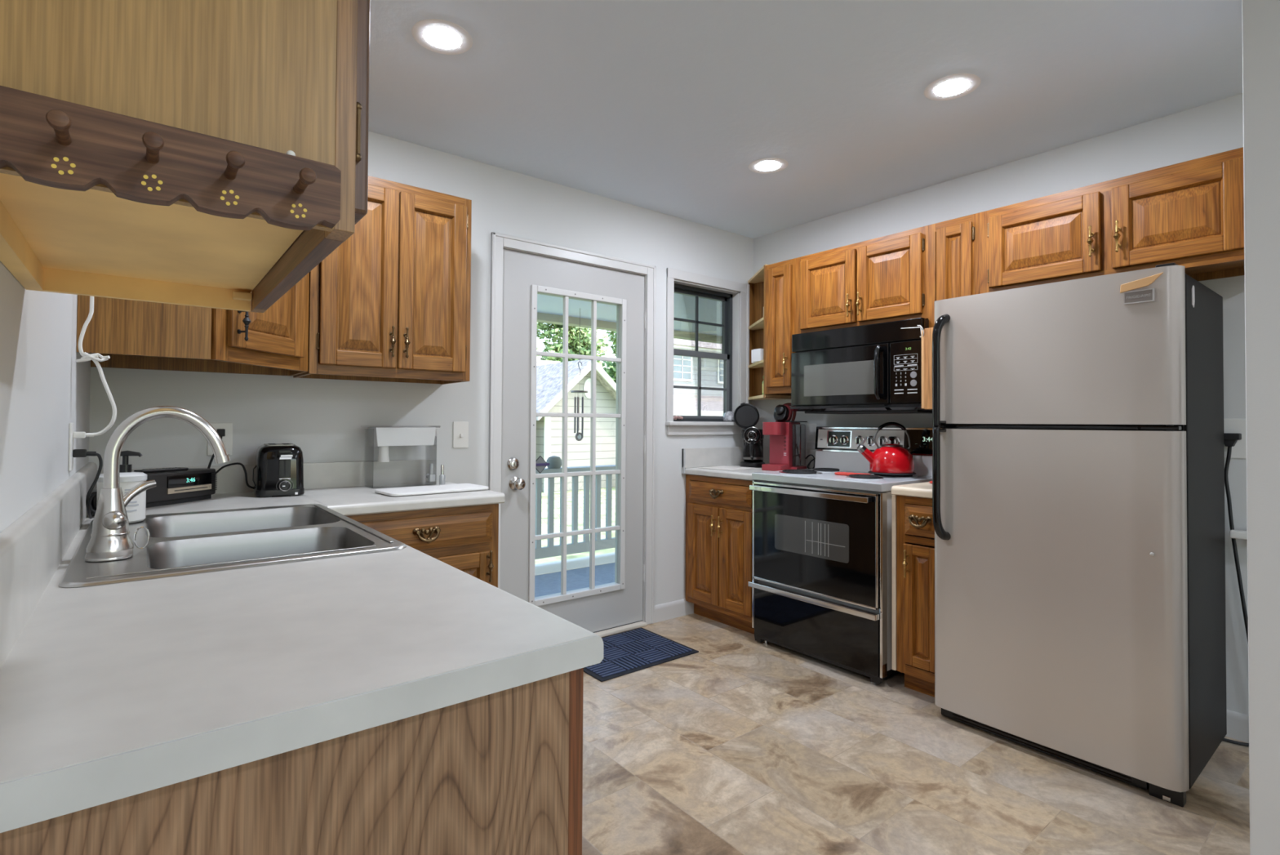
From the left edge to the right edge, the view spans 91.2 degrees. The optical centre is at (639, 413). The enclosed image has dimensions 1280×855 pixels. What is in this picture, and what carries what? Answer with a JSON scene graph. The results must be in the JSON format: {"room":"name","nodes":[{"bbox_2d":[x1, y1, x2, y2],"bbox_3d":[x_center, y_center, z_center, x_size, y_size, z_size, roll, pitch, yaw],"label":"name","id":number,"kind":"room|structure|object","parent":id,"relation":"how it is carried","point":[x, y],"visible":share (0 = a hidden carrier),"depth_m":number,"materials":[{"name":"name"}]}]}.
{"room":"kitchen","nodes":[
{"label":"kitchen","id":0,"kind":"room"},
{"bbox_2d":[0,261,90,532],"bbox_3d":[-1.069,-0.184,1.044,0.100,2.739,2.761,1,-1,-38],"label":"wall","id":1,"kind":"structure","parent":0,"point":[44,389],"depth_m":1.06,"materials":[{"name":"white paint"}]},
{"bbox_2d":[67,422,74,471],"bbox_3d":[-1.425,0.084,1.572,0.006,0.120,0.072,1,-1,-38],"label":"wall outlet","id":2,"kind":"object","parent":1,"relation":"attached to","point":[71,428],"visible":1,"depth_m":1.55,"materials":[{"name":"white plastic"}]},
{"bbox_2d":[72,448,102,518],"bbox_3d":[-1.453,0.191,1.656,0.058,0.198,0.194,1,-1,-38],"label":"power cord","id":3,"kind":"object","parent":1,"relation":"attached to","point":[76,452],"visible":1,"depth_m":1.59,"materials":[{"name":"black plastic"}]},
{"bbox_2d":[72,296,116,438],"bbox_3d":[-1.388,-0.341,1.607,0.083,0.808,0.036,1,-1,-38],"label":"extension cord","id":4,"kind":"object","parent":1,"relation":"attached to","point":[86,357],"visible":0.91,"depth_m":1.60,"materials":[{"name":"white plastic"}]},
{"bbox_2d":[0,0,370,312],"bbox_3d":[-0.584,-0.565,0.820,0.366,0.760,0.620,1,-1,-38],"label":"upper cabinet","id":5,"kind":"object","parent":1,"relation":"attached to","point":[281,76],"visible":0.8,"depth_m":0.63,"materials":[{"name":"beige laminate"}]},
{"bbox_2d":[0,85,341,231],"bbox_3d":[-0.403,-0.217,0.523,0.290,0.072,0.063,1,-1,-38],"label":"peg rack","id":6,"kind":"object","parent":5,"relation":"attached to","point":[47,141],"visible":1,"depth_m":0.53,"materials":[{"name":"brown wood"}]},
{"bbox_2d":[51,156,75,174],"bbox_3d":[-0.458,-0.196,0.498,0.014,0.015,0.001,1,-1,-38],"label":"flower","id":7,"kind":"object","parent":6,"relation":"on","point":[60,165],"depth_m":0.50,"materials":[{"name":"yellow paint"}]},
{"bbox_2d":[141,174,162,191],"bbox_3d":[-0.414,-0.195,0.532,0.014,0.015,0.001,1,-1,-38],"label":"flower","id":8,"kind":"object","parent":6,"relation":"on","point":[148,182],"depth_m":0.53,"materials":[{"name":"yellow paint"}]},
{"bbox_2d":[220,190,239,205],"bbox_3d":[-0.371,-0.195,0.567,0.014,0.015,0.001,1,-1,-38],"label":"flower","id":9,"kind":"object","parent":6,"relation":"on","point":[228,197],"depth_m":0.57,"materials":[{"name":"yellow paint"}]},
{"bbox_2d":[289,203,306,217],"bbox_3d":[-0.327,-0.194,0.601,0.014,0.015,0.001,1,-1,-38],"label":"flower","id":10,"kind":"object","parent":6,"relation":"on","point":[296,210],"depth_m":0.60,"materials":[{"name":"yellow paint"}]},
{"bbox_2d":[0,458,425,668],"bbox_3d":[-0.753,0.232,1.659,1.170,0.131,2.182,1,-1,-38],"label":"backsplash","id":11,"kind":"structure","parent":1,"relation":"attached to","point":[33,548],"depth_m":1.15,"materials":[{"name":"grey laminate"}]},
{"bbox_2d":[88,131,753,604],"bbox_3d":[-0.596,-0.146,3.256,3.593,2.739,0.115,1,-1,-38],"label":"wall","id":12,"kind":"structure","parent":0,"point":[328,419],"depth_m":2.98,"materials":[{"name":"white paint"}]},
{"bbox_2d":[76,272,309,376],"bbox_3d":[-1.454,-0.543,2.114,0.615,0.773,0.610,1,-1,-38],"label":"upper cabinet","id":13,"kind":"object","parent":12,"relation":"attached to","point":[134,334],"visible":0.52,"depth_m":1.90,"materials":[{"name":"brown wood"}]},
{"bbox_2d":[207,428,225,468],"bbox_3d":[-1.587,0.172,2.346,0.039,0.225,0.074,0,-1,17],"label":"power cord","id":14,"kind":"object","parent":12,"relation":"attached to","point":[221,432],"visible":0.41,"depth_m":2.35,"materials":[{"name":"black plastic"}]},
{"bbox_2d":[207,422,233,455],"bbox_3d":[-1.594,0.099,2.382,0.080,0.124,0.008,1,-1,-38],"label":"wall outlet","id":15,"kind":"object","parent":12,"relation":"attached to","point":[227,439],"visible":0.6,"depth_m":2.39,"materials":[{"name":"white plastic"}]},
{"bbox_2d":[215,428,226,445],"bbox_3d":[-1.592,0.099,2.380,0.034,0.080,0.002,1,-1,-38],"label":"receptacle","id":16,"kind":"object","parent":15,"relation":"attached to","point":[224,438],"depth_m":2.39,"materials":[{"name":"white plastic"}]},
{"bbox_2d":[293,175,471,384],"bbox_3d":[-1.046,-0.530,2.596,0.620,0.780,0.361,1,-1,-38],"label":"upper cabinet","id":17,"kind":"object","parent":12,"relation":"attached to","point":[391,303],"visible":0.88,"depth_m":2.49,"materials":[{"name":"brown wood"}]},
{"bbox_2d":[453,421,468,448],"bbox_3d":[-0.847,0.102,2.970,0.076,0.124,0.016,1,-1,-38],"label":"light switch","id":18,"kind":"object","parent":12,"relation":"attached to","point":[460,428],"visible":1,"depth_m":2.97,"materials":[{"name":"white plastic"}]},
{"bbox_2d":[488,231,656,624],"bbox_3d":[-0.360,0.174,3.427,1.045,2.108,0.135,1,-1,-38],"label":"trim","id":19,"kind":"structure","parent":12,"relation":"attached to","point":[500,242],"depth_m":3.46,"materials":[{"name":"grey paint"}]},
{"bbox_2d":[500,248,646,636],"bbox_3d":[-0.343,0.206,3.413,0.927,2.042,0.177,1,-1,-38],"label":"door","id":20,"kind":"structure","parent":12,"relation":"in","point":[603,610],"depth_m":3.36,"materials":[{"name":"grey paint"}]},
{"bbox_2d":[535,455,549,473],"bbox_3d":[-0.520,0.268,3.273,0.108,0.091,0.007,1,-1,-38],"label":"suncatcher","id":21,"kind":"object","parent":20,"relation":"attached to","point":[540,464],"visible":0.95,"depth_m":3.27,"materials":[{"name":"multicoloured glass"}]},
{"bbox_2d":[653,598,693,622],"bbox_3d":[0.205,1.188,3.795,0.325,0.098,0.014,1,-1,-38],"label":"baseboard","id":22,"kind":"structure","parent":12,"relation":"attached to","point":[666,611],"depth_m":3.78,"materials":[{"name":"grey paint"}]},
{"bbox_2d":[673,283,732,422],"bbox_3d":[0.377,-0.373,4.067,0.578,0.861,0.060,1,-1,-38],"label":"window","id":23,"kind":"structure","parent":12,"relation":"in","point":[708,313],"depth_m":4.12,"materials":[{"name":"brown metal"}]},
{"bbox_2d":[665,267,749,435],"bbox_3d":[0.420,-0.367,4.037,0.738,1.011,0.160,1,-1,-38],"label":"trim","id":24,"kind":"structure","parent":12,"relation":"attached to","point":[740,291],"depth_m":4.06,"materials":[{"name":"grey paint"}]},
{"bbox_2d":[673,415,683,419],"bbox_3d":[0.226,0.033,3.864,0.110,0.036,0.044,1,-1,-38],"label":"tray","id":25,"kind":"object","parent":24,"relation":"on","point":[675,417],"visible":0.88,"depth_m":3.86,"materials":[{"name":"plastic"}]},
{"bbox_2d":[722,410,734,422],"bbox_3d":[0.594,0.021,4.163,0.094,0.072,0.094,1,-1,-38],"label":"glass dome","id":26,"kind":"object","parent":24,"relation":"on","point":[728,416],"visible":0.85,"depth_m":4.13,"materials":[{"name":"clear glass"}]},
{"bbox_2d":[682,446,816,468],"bbox_3d":[0.687,0.278,3.832,0.651,0.120,0.567,1,-1,-38],"label":"backsplash","id":27,"kind":"structure","parent":12,"relation":"attached to","point":[729,455],"depth_m":3.98,"materials":[{"name":"grey laminate"}]},
{"bbox_2d":[747,264,791,399],"bbox_3d":[0.763,-0.493,4.027,0.313,0.807,0.370,1,-1,-38],"label":"corner shelf","id":28,"kind":"object","parent":12,"relation":"attached to","point":[757,282],"visible":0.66,"depth_m":4.21,"materials":[{"name":"brown wood"}]},
{"bbox_2d":[751,349,756,363],"bbox_3d":[0.768,-0.367,4.082,0.071,0.085,0.080,0,-1,23],"label":"box","id":29,"kind":"object","parent":28,"relation":"on","point":[752,350],"visible":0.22,"depth_m":4.06,"materials":[{"name":"white cardboard"}]},
{"bbox_2d":[753,348,763,361],"bbox_3d":[0.758,-0.365,3.966,0.060,0.078,0.060,1,-1,-38],"label":"box","id":30,"kind":"object","parent":28,"relation":"on","point":[757,353],"visible":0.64,"depth_m":3.94,"materials":[{"name":"white cardboard"}]},
{"bbox_2d":[368,0,1242,238],"bbox_3d":[0.258,-1.327,-0.252,6.553,0.120,6.561,1,-1,-38],"label":"ceiling","id":31,"kind":"structure","parent":0,"point":[662,106],"depth_m":2.35,"materials":[{"name":"white paint"}]},
{"bbox_2d":[411,18,472,54],"bbox_3d":[-0.650,-1.232,2.064,0.192,0.006,0.192,1,-1,-38],"label":"recessed light","id":32,"kind":"object","parent":31,"relation":"in","point":[438,36],"visible":1,"depth_m":2.05,"materials":[{"name":"white"}]},
{"bbox_2d":[748,157,787,173],"bbox_3d":[0.627,-1.209,3.073,0.192,0.006,0.192,1,-1,-38],"label":"recessed light","id":33,"kind":"object","parent":31,"relation":"in","point":[766,165],"visible":1,"depth_m":3.06,"materials":[{"name":"white"}]},
{"bbox_2d":[924,73,981,101],"bbox_3d":[1.169,-1.217,2.351,0.192,0.006,0.192,1,-1,-38],"label":"recessed light","id":34,"kind":"object","parent":31,"relation":"in","point":[953,86],"visible":1,"depth_m":2.34,"materials":[{"name":"white"}]},
{"bbox_2d":[582,613,1249,854],"bbox_3d":[0.240,1.232,-0.289,6.653,0.120,6.671,1,-1,-38],"label":"floor","id":35,"kind":"structure","parent":0,"point":[740,744],"depth_m":2.08,"materials":[{"name":"tile"}]},
{"bbox_2d":[0,667,583,854],"bbox_3d":[-0.771,0.761,1.259,0.657,0.860,1.565,1,-1,-38],"label":"base cabinet","id":36,"kind":"object","parent":35,"relation":"on","point":[500,772],"visible":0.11,"depth_m":0.67,"materials":[{"name":"brown laminate"}]},
{"bbox_2d":[0,458,603,832],"bbox_3d":[-0.722,0.251,1.681,1.246,0.169,2.186,1,-1,-38],"label":"countertop","id":37,"kind":"structure","parent":36,"relation":"on","point":[112,691],"depth_m":0.76,"materials":[{"name":"grey laminate"}]},
{"bbox_2d":[88,488,97,515],"bbox_3d":[-1.560,0.259,1.813,0.051,0.072,0.115,1,-1,-38],"label":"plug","id":38,"kind":"object","parent":37,"relation":"on","point":[92,500],"visible":0.29,"depth_m":1.79,"materials":[{"name":"black plastic"}]},
{"bbox_2d":[84,405,231,561],"bbox_3d":[-1.009,0.134,1.327,0.240,0.299,0.210,1,-1,-38],"label":"faucet","id":39,"kind":"object","parent":37,"relation":"on","point":[110,540],"visible":1,"depth_m":1.27,"materials":[{"name":"grey metal"}]},
{"bbox_2d":[131,468,217,507],"bbox_3d":[-1.607,0.246,2.073,0.179,0.105,0.345,0,-1,11],"label":"radio","id":40,"kind":"object","parent":37,"relation":"on","point":[191,484],"visible":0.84,"depth_m":2.08,"materials":[{"name":"black plastic"}]},
{"bbox_2d":[133,466,188,472],"bbox_3d":[-1.588,0.188,2.083,0.044,0.010,0.144,0,-1,22],"label":"remote control","id":41,"kind":"object","parent":40,"relation":"on","point":[175,468],"visible":0.94,"depth_m":2.06,"materials":[{"name":"black plastic"}]},
{"bbox_2d":[209,471,217,490],"bbox_3d":[-1.504,0.239,2.211,0.008,0.065,0.023,0,-1,11],"label":"speaker grille","id":42,"kind":"object","parent":40,"relation":"attached to","point":[212,473],"depth_m":2.21,"materials":[{"name":"black plastic"}]},
{"bbox_2d":[58,503,406,586],"bbox_3d":[-0.996,0.382,1.534,0.567,0.196,0.888,1,-1,-38],"label":"sink","id":43,"kind":"object","parent":37,"relation":"in","point":[185,543],"visible":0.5,"depth_m":1.50,"materials":[{"name":"grey metal"}]},
{"bbox_2d":[96,450,146,523],"bbox_3d":[-1.365,0.192,1.653,0.104,0.187,0.104,1,-1,-38],"label":"soap bottle","id":44,"kind":"object","parent":43,"relation":"on","point":[135,508],"visible":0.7,"depth_m":1.64,"materials":[{"name":"white plastic"}]},
{"bbox_2d":[215,443,304,497],"bbox_3d":[-1.413,0.210,2.330,0.281,0.188,0.257,1,-1,-33],"label":"toaster","id":45,"kind":"object","parent":37,"relation":"on","point":[278,468],"visible":0.98,"depth_m":2.27,"materials":[{"name":"black plastic"}]},
{"bbox_2d":[364,425,440,488],"bbox_3d":[-1.019,0.183,2.692,0.297,0.258,0.171,1,-1,-41],"label":"water dispenser","id":46,"kind":"object","parent":37,"relation":"on","point":[382,437],"visible":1,"depth_m":2.66,"materials":[{"name":"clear plastic"}]},
{"bbox_2d":[374,483,488,496],"bbox_3d":[-0.819,0.303,2.488,0.400,0.013,0.200,1,-1,-42],"label":"cutting board","id":47,"kind":"object","parent":37,"relation":"on","point":[397,491],"visible":1,"depth_m":2.44,"materials":[{"name":"white plastic"}]},
{"bbox_2d":[439,464,444,484],"bbox_3d":[-0.862,0.268,2.735,0.025,0.090,0.025,1,-1,-38],"label":"bottle","id":48,"kind":"object","parent":37,"relation":"on","point":[442,477],"visible":0.93,"depth_m":2.73,"materials":[{"name":"grey"}]},
{"bbox_2d":[346,503,498,587],"bbox_3d":[-0.963,0.780,2.459,0.617,0.858,0.657,1,-1,-38],"label":"base cabinet","id":49,"kind":"object","parent":35,"relation":"on","point":[464,538],"visible":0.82,"depth_m":2.32,"materials":[{"name":"brown wood"}]},
{"bbox_2d":[583,626,698,681],"bbox_3d":[-0.083,1.220,3.219,0.610,0.012,0.475,1,-1,-38],"label":"doormat","id":50,"kind":"object","parent":35,"relation":"on","point":[625,652],"visible":0.78,"depth_m":3.19,"materials":[{"name":"blue fabric"}]},
{"bbox_2d":[685,474,754,634],"bbox_3d":[0.670,0.810,3.811,0.657,0.860,0.568,1,-1,-38],"label":"base cabinet","id":51,"kind":"object","parent":35,"relation":"on","point":[719,510],"visible":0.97,"depth_m":3.62,"materials":[{"name":"brown wood"}]},
{"bbox_2d":[681,446,816,480],"bbox_3d":[0.687,0.297,3.832,0.651,0.157,0.567,1,-1,-38],"label":"countertop","id":52,"kind":"structure","parent":51,"relation":"on","point":[692,459],"depth_m":3.90,"materials":[{"name":"grey laminate"}]},
{"bbox_2d":[697,465,757,470],"bbox_3d":[0.538,0.335,3.834,0.260,0.003,0.260,-1,-1,45],"label":"mat","id":53,"kind":"object","parent":52,"relation":"on","point":[722,467],"visible":1,"depth_m":3.80,"materials":[{"name":"white"}]},
{"bbox_2d":[733,402,765,467],"bbox_3d":[0.719,0.136,3.988,0.179,0.410,0.225,1,-1,-16],"label":"coffee maker","id":54,"kind":"object","parent":52,"relation":"on","point":[746,415],"visible":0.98,"depth_m":4.00,"materials":[{"name":"black plastic"}]},
{"bbox_2d":[761,402,807,471],"bbox_3d":[0.854,0.136,3.730,0.177,0.402,0.255,0,-1,42],"label":"brewer","id":55,"kind":"object","parent":52,"relation":"on","point":[784,434],"visible":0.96,"depth_m":3.72,"materials":[{"name":"red plastic"}]},
{"bbox_2d":[761,463,789,471],"bbox_3d":[0.801,0.319,3.697,0.132,0.034,0.128,0,-1,42],"label":"tray","id":56,"kind":"object","parent":55,"relation":"on","point":[773,467],"depth_m":3.65,"materials":[{"name":"red plastic"}]},
{"bbox_2d":[805,453,815,468],"bbox_3d":[1.038,0.264,3.814,0.085,0.150,0.118,1,-1,-38],"label":"power cord","id":57,"kind":"object","parent":52,"relation":"on","point":[814,459],"visible":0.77,"depth_m":3.80,"materials":[{"name":"black plastic"}]},
{"bbox_2d":[748,426,942,684],"bbox_3d":[1.069,0.654,3.276,0.672,1.160,0.762,1,-1,-38],"label":"stove","id":58,"kind":"object","parent":35,"relation":"on","point":[821,584],"visible":0.85,"depth_m":3.07,"materials":[{"name":"black metal"}]},
{"bbox_2d":[753,468,932,492],"bbox_3d":[1.057,0.341,3.271,0.546,0.040,0.762,1,-1,-38],"label":"cooktop","id":59,"kind":"object","parent":58,"relation":"in","point":[819,479],"depth_m":3.10,"materials":[{"name":"grey ceramic"}]},
{"bbox_2d":[834,471,870,475],"bbox_3d":[1.090,0.314,3.219,0.184,0.012,0.072,0,-1,42],"label":"spoon rest","id":60,"kind":"object","parent":58,"relation":"on","point":[835,473],"visible":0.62,"depth_m":3.22,"materials":[{"name":"red plastic"}]},
{"bbox_2d":[857,422,915,475],"bbox_3d":[1.266,0.175,3.195,0.260,0.261,0.229,0,-1,36],"label":"kettle","id":61,"kind":"object","parent":58,"relation":"on","point":[889,459],"visible":1,"depth_m":3.12,"materials":[{"name":"red metal"}]},
{"bbox_2d":[896,494,934,697],"bbox_3d":[1.422,0.799,2.865,0.657,0.860,0.225,1,-1,-38],"label":"base cabinet","id":62,"kind":"object","parent":35,"relation":"on","point":[915,530],"visible":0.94,"depth_m":2.71,"materials":[{"name":"brown wood"}]},
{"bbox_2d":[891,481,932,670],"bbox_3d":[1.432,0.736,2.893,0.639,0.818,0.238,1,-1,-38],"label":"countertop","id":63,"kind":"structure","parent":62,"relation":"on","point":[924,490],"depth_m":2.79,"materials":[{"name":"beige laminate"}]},
{"bbox_2d":[932,262,1226,806],"bbox_3d":[1.651,0.378,2.411,0.725,1.690,0.785,1,-1,-38],"label":"refrigerator","id":64,"kind":"object","parent":35,"relation":"on","point":[1078,451],"visible":1,"depth_m":2.15,"materials":[{"name":"grey metal"}]},
{"bbox_2d":[932,265,1186,426],"bbox_3d":[1.427,-0.200,2.240,0.145,0.514,0.785,1,-1,-38],"label":"freezer","id":65,"kind":"object","parent":64,"relation":"in","point":[1085,352],"depth_m":2.17,"materials":[{"name":"grey metal"}]},
{"bbox_2d":[932,426,1189,791],"bbox_3d":[1.422,0.607,2.227,0.145,1.121,0.785,1,-1,-38],"label":"fridge","id":66,"kind":"object","parent":64,"relation":"in","point":[1062,553],"depth_m":2.15,"materials":[{"name":"grey metal"}]},
{"bbox_2d":[1120,271,1163,293],"bbox_3d":[1.601,-0.416,2.003,0.006,0.048,0.111,1,-1,-38],"label":"magnet","id":67,"kind":"object","parent":64,"relation":"attached to","point":[1145,282],"visible":1,"depth_m":2.00,"materials":[{"name":"brown wood"}]},
{"bbox_2d":[1191,284,1195,307],"bbox_3d":[1.801,-0.380,2.042,0.028,0.072,0.003,1,-1,-38],"label":"paper note","id":68,"kind":"object","parent":64,"relation":"attached to","point":[1193,286],"visible":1,"depth_m":2.04,"materials":[{"name":"white paper"}]},
{"bbox_2d":[752,93,1248,715],"bbox_3d":[2.817,-0.150,1.768,0.100,2.739,6.461,1,-1,-38],"label":"wall","id":69,"kind":"structure","parent":0,"point":[1215,127],"depth_m":2.74,"materials":[{"name":"white paint"}]},
{"bbox_2d":[764,257,795,395],"bbox_3d":[0.926,-0.502,3.775,0.375,0.775,0.225,1,-1,-38],"label":"upper cabinet","id":70,"kind":"object","parent":69,"relation":"attached to","point":[780,277],"visible":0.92,"depth_m":3.68,"materials":[{"name":"brown wood"}]},
{"bbox_2d":[806,423,817,442],"bbox_3d":[1.063,0.123,3.883,0.008,0.116,0.072,1,-1,-38],"label":"wall outlet","id":71,"kind":"object","parent":69,"relation":"attached to","point":[811,428],"visible":0.94,"depth_m":3.88,"materials":[{"name":"white plastic"}]},
{"bbox_2d":[808,426,813,439],"bbox_3d":[1.061,0.123,3.882,0.002,0.080,0.034,1,-1,-38],"label":"receptacle","id":72,"kind":"object","parent":71,"relation":"attached to","point":[811,428],"depth_m":3.88,"materials":[{"name":"white plastic"}]},
{"bbox_2d":[795,225,928,333],"bbox_3d":[1.239,-0.671,3.385,0.375,0.446,0.777,1,-1,-38],"label":"upper cabinet","id":73,"kind":"object","parent":69,"relation":"attached to","point":[885,278],"visible":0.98,"depth_m":3.24,"materials":[{"name":"brown wood"}]},
{"bbox_2d":[790,317,932,413],"bbox_3d":[1.216,-0.222,3.340,0.449,0.445,0.757,1,-1,-38],"label":"microwave","id":74,"kind":"object","parent":73,"relation":"attached to","point":[876,368],"visible":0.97,"depth_m":3.20,"materials":[{"name":"black plastic"}]},
{"bbox_2d":[901,324,933,408],"bbox_3d":[1.300,-0.214,2.924,0.055,0.396,0.212,0,-1,-10],"label":"cutting board","id":75,"kind":"object","parent":74,"relation":"hanging from","point":[926,334],"visible":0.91,"depth_m":2.85,"materials":[{"name":"brown wood"}]},
{"bbox_2d":[928,212,979,328],"bbox_3d":[1.567,-0.511,2.998,0.338,0.775,0.235,1,-1,-38],"label":"upper cabinet","id":76,"kind":"object","parent":69,"relation":"attached to","point":[953,245],"visible":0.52,"depth_m":2.89,"materials":[{"name":"brown wood"}]},
{"bbox_2d":[979,146,1244,293],"bbox_3d":[1.922,-0.711,2.525,0.375,0.385,0.950,1,-1,-38],"label":"upper cabinet","id":77,"kind":"object","parent":69,"relation":"attached to","point":[1188,214],"visible":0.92,"depth_m":2.39,"materials":[{"name":"brown wood"}]},
{"bbox_2d":[1223,418,1246,458],"bbox_3d":[2.257,0.096,2.382,0.006,0.150,0.072,1,-1,-38],"label":"wall outlet","id":78,"kind":"object","parent":69,"relation":"attached to","point":[1230,425],"visible":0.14,"depth_m":2.37,"materials":[{"name":"white plastic"}]},
{"bbox_2d":[1222,432,1248,746],"bbox_3d":[2.180,0.649,2.394,0.080,1.147,0.292,1,-1,-38],"label":"power cord","id":79,"kind":"object","parent":69,"relation":"attached to","point":[1230,439],"visible":0.62,"depth_m":2.35,"materials":[{"name":"black plastic"}]},
{"bbox_2d":[1225,709,1248,742],"bbox_3d":[3.375,1.161,0.944,0.014,0.098,4.500,1,-1,-38],"label":"baseboard","id":80,"kind":"structure","parent":69,"relation":"attached to","point":[1237,723],"depth_m":2.36,"materials":[{"name":"white paint"}]},
{"bbox_2d":[1229,529,1247,539],"bbox_3d":[2.274,0.453,2.309,0.060,0.060,0.145,1,-1,-38],"label":"wall bracket","id":81,"kind":"object","parent":69,"relation":"attached to","point":[1237,534],"visible":0.32,"depth_m":2.33,"materials":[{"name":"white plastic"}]},
{"bbox_2d":[1241,0,1279,854],"bbox_3d":[1.742,-0.013,1.682,0.420,2.449,0.115,1,-1,-38],"label":"wall","id":82,"kind":"structure","parent":0,"point":[1260,18],"depth_m":1.57,"materials":[{"name":"white paint"}]},
{"label":"outside","id":83,"kind":"structure","parent":0,"visible":0},
{"bbox_2d":[534,487,615,564],"bbox_3d":[-1.513,2.153,17.933,140.000,0.200,150.000,1,-1,-38],"label":"lawn","id":84,"kind":"structure","parent":83,"point":[556,541],"depth_m":11.47,"materials":[{"name":"green plant"}]},
{"bbox_2d":[537,322,609,367],"bbox_3d":[-5.033,-3.017,40.681,5.292,10.835,5.088,1,-1,-38],"label":"tree","id":85,"kind":"object","parent":84,"relation":"on","point":[574,348],"visible":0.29,"depth_m":39.99,"materials":[{"name":"green plant"}]},
{"bbox_2d":[535,359,616,492],"bbox_3d":[-6.907,0.090,17.247,13.700,3.840,8.400,1,-1,-38],"label":"house","id":86,"kind":"structure","parent":84,"relation":"on","point":[548,373],"depth_m":16.66,"materials":[{"name":"beige wood"}]},
{"bbox_2d":[583,377,591,398],"bbox_3d":[-1.357,-0.665,16.821,0.360,0.540,0.025,1,-1,-38],"label":"gable vent","id":87,"kind":"object","parent":86,"relation":"attached to","point":[587,381],"depth_m":16.78,"materials":[{"name":"white"}]},
{"bbox_2d":[541,475,615,540],"bbox_3d":[0.411,1.440,10.784,14.802,1.020,0.050,1,-1,-38],"label":"wire fence","id":88,"kind":"object","parent":84,"relation":"on","point":[605,475],"visible":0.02,"depth_m":9.60,"materials":[{"name":"grey"}]},
{"bbox_2d":[601,330,616,383],"bbox_3d":[-0.816,-2.357,45.232,4.064,9.711,5.800,0,-1,30],"label":"tree","id":89,"kind":"object","parent":84,"relation":"on","point":[611,371],"visible":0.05,"depth_m":43.45,"materials":[{"name":"green plant"}]},
{"bbox_2d":[673,337,695,415],"bbox_3d":[5.064,-0.947,28.137,14.700,6.400,5.060,1,-1,-38],"label":"house","id":90,"kind":"structure","parent":84,"relation":"on","point":[684,404],"depth_m":25.36,"materials":[{"name":"white"}]},
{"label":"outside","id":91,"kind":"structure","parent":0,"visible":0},
{"bbox_2d":[537,293,688,331],"bbox_3d":[-0.173,-0.910,5.062,14.000,0.070,2.174,1,-1,-38],"label":"ceiling","id":92,"kind":"structure","parent":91,"point":[550,304],"depth_m":5.27,"materials":[{"name":"blue"}]},
{"bbox_2d":[570,307,587,440],"bbox_3d":[-0.503,-0.322,5.224,0.144,1.106,0.144,1,-1,-38],"label":"wind chime","id":93,"kind":"object","parent":92,"relation":"hanging from","point":[579,436],"visible":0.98,"depth_m":5.20,"materials":[{"name":"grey metal"}]},
{"bbox_2d":[537,311,689,340],"bbox_3d":[-0.669,-0.836,5.686,14.000,0.064,0.120,1,-1,-38],"label":"beam","id":94,"kind":"structure","parent":92,"relation":"attached to","point":[544,317],"depth_m":5.74,"materials":[{"name":"beige paint"}]},
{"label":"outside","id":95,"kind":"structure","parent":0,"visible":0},
{"bbox_2d":[534,551,614,596],"bbox_3d":[0.674,1.403,5.550,10.000,0.130,1.924,1,-1,-38],"label":"floor","id":96,"kind":"structure","parent":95,"point":[547,575],"depth_m":5.18,"materials":[{"name":"blue paint"}]},
{"bbox_2d":[534,464,615,559],"bbox_3d":[-0.141,0.921,6.073,6.640,0.840,0.140,1,-1,-38],"label":"porch railing","id":97,"kind":"object","parent":96,"relation":"on","point":[575,547],"visible":0.06,"depth_m":5.71,"materials":[{"name":"grey paint"}]},
{"bbox_2d":[546,455,561,468],"bbox_3d":[-0.764,0.434,5.583,0.145,0.112,0.132,1,-1,-38],"label":"ornament","id":98,"kind":"object","parent":97,"relation":"on","point":[555,462],"visible":0.91,"depth_m":5.53,"materials":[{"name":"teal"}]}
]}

